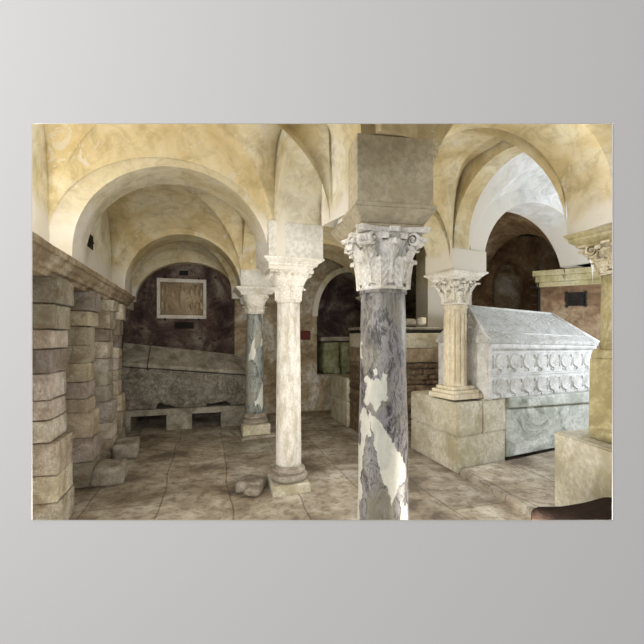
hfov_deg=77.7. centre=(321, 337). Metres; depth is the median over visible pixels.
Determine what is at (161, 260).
trim
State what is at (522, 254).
wall
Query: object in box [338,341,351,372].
chest
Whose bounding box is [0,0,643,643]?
wall
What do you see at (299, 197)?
trim
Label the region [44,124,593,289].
ceiling
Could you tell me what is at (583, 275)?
trim
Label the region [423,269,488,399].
stone column
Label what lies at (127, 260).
trim
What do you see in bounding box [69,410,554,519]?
floor
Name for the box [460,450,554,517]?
floor
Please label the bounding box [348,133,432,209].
block
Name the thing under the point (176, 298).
relief panel
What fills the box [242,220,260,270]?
trim
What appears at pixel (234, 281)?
trim
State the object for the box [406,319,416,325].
stone fragment
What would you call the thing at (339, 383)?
stone wall
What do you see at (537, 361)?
sarcophagus
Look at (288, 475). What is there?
stone column
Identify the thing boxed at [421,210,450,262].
arch
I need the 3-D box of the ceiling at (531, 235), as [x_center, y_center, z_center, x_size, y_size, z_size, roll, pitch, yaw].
[0.800,-2.320,6.400,11.500,0.300,8.300,0,0,0]
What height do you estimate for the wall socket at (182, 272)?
0.095 m
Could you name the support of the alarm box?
attached to the wall at (215, 333)
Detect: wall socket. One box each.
[174,322,193,328]
[180,270,188,275]
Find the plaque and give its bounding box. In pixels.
[565,290,587,307]
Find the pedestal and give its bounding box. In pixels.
[555,429,611,504]
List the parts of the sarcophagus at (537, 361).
lid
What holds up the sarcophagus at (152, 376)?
on the stone bench
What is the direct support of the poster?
attached to the wall at (62, 61)
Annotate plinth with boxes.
[411,390,504,472]
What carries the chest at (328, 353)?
on the wall at (215, 333)
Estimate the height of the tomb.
1.681 m
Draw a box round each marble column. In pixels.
[230,286,275,440]
[331,201,436,519]
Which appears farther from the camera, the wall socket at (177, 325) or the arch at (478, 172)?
the wall socket at (177, 325)
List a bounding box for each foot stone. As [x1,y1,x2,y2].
[92,458,127,487]
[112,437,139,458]
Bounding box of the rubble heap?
[236,474,267,496]
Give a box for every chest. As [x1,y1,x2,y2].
[318,341,339,373]
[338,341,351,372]
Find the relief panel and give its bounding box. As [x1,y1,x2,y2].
[157,276,205,320]
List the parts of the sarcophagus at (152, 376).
lid, lid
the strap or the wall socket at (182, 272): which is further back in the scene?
the wall socket at (182, 272)
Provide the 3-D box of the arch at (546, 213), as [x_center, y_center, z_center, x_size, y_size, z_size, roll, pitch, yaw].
[2.865,-1.400,5.525,3.001,1.300,0.440,0,0,-31]
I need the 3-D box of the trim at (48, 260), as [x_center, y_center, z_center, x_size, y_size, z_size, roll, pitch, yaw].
[-2.727,-0.560,4.173,0.825,0.192,4.343,0,0,-17]
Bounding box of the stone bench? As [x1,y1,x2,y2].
[125,401,244,432]
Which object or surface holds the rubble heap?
on the floor at (180, 474)
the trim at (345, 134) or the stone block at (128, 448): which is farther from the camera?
the stone block at (128, 448)
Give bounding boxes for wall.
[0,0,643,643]
[32,124,133,309]
[120,254,415,419]
[317,278,360,370]
[330,373,349,426]
[416,247,471,326]
[472,236,566,310]
[492,264,520,309]
[540,284,600,348]
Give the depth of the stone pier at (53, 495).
3.03 m
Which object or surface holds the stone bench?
on the floor at (180, 474)
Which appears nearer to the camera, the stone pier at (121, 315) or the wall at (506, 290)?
the stone pier at (121, 315)
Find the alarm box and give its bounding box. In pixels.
[300,331,309,339]
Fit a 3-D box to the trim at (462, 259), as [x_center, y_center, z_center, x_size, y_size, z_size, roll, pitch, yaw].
[1.580,-0.881,4.750,0.490,0.238,0.490,0,0,-24]
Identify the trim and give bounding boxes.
[32,232,134,307]
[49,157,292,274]
[112,229,256,296]
[132,249,242,304]
[231,270,240,299]
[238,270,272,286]
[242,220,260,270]
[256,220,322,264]
[274,127,345,256]
[312,267,350,315]
[323,239,354,271]
[327,124,373,224]
[374,124,417,137]
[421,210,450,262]
[425,248,485,274]
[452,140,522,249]
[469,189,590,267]
[532,266,600,286]
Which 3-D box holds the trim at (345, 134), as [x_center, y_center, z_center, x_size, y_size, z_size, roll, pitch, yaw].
[-0.618,-1.425,2.360,2.168,1.250,0.410,0,0,-18]
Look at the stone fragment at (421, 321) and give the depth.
6.29 m
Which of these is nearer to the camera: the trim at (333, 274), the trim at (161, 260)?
the trim at (161, 260)
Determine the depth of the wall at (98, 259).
3.12 m
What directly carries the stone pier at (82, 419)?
on the floor at (180, 474)
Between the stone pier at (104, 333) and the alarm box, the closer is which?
the stone pier at (104, 333)
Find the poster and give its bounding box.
[31,123,612,520]
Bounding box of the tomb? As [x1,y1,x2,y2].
[348,327,443,435]
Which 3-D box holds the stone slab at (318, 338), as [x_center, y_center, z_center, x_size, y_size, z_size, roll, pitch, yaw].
[0.510,0.019,8.764,1.260,0.105,0.506,0,0,-17]
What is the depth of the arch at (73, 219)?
3.48 m
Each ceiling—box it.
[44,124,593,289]
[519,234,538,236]
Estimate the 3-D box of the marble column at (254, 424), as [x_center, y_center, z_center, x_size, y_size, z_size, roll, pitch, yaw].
[-1.052,0.381,6.246,0.682,2.292,0.681,0,0,-21]
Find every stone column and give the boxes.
[256,255,324,496]
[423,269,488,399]
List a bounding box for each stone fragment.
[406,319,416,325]
[418,318,426,324]
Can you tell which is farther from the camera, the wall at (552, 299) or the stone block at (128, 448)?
the wall at (552, 299)
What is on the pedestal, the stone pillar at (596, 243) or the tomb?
the stone pillar at (596, 243)
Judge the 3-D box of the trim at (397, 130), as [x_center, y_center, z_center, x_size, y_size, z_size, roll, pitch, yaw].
[0.566,-1.647,2.410,0.400,0.805,0.656,0,0,-28]
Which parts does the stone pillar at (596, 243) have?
moulding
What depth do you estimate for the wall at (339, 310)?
9.37 m
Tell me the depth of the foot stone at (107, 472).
4.05 m
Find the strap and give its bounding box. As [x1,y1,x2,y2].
[530,263,539,310]
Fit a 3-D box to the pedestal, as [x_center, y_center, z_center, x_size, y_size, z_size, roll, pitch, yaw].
[2.300,1.133,2.950,0.764,0.735,0.880,0,0,-10]
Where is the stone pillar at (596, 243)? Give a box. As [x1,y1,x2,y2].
[563,224,611,443]
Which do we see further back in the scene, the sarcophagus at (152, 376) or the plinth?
the sarcophagus at (152, 376)
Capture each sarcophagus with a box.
[122,343,245,409]
[436,305,599,456]
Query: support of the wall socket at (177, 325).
attached to the wall at (215, 333)
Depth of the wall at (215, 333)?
7.76 m
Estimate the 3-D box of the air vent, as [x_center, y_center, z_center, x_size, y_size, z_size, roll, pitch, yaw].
[-2.522,-1.060,4.342,0.025,0.150,0.300,0,0,-17]
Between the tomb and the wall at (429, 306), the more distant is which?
the wall at (429, 306)
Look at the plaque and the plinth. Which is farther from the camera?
the plaque
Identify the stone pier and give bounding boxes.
[32,276,74,519]
[62,291,100,488]
[90,300,118,458]
[109,304,125,437]
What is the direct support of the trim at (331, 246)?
on the marble column
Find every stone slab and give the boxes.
[317,337,348,340]
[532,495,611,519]
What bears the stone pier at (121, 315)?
on the floor at (180, 474)
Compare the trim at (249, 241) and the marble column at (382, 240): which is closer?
the marble column at (382, 240)
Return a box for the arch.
[417,124,611,234]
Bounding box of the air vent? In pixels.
[87,234,93,249]
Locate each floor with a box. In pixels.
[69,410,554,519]
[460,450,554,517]

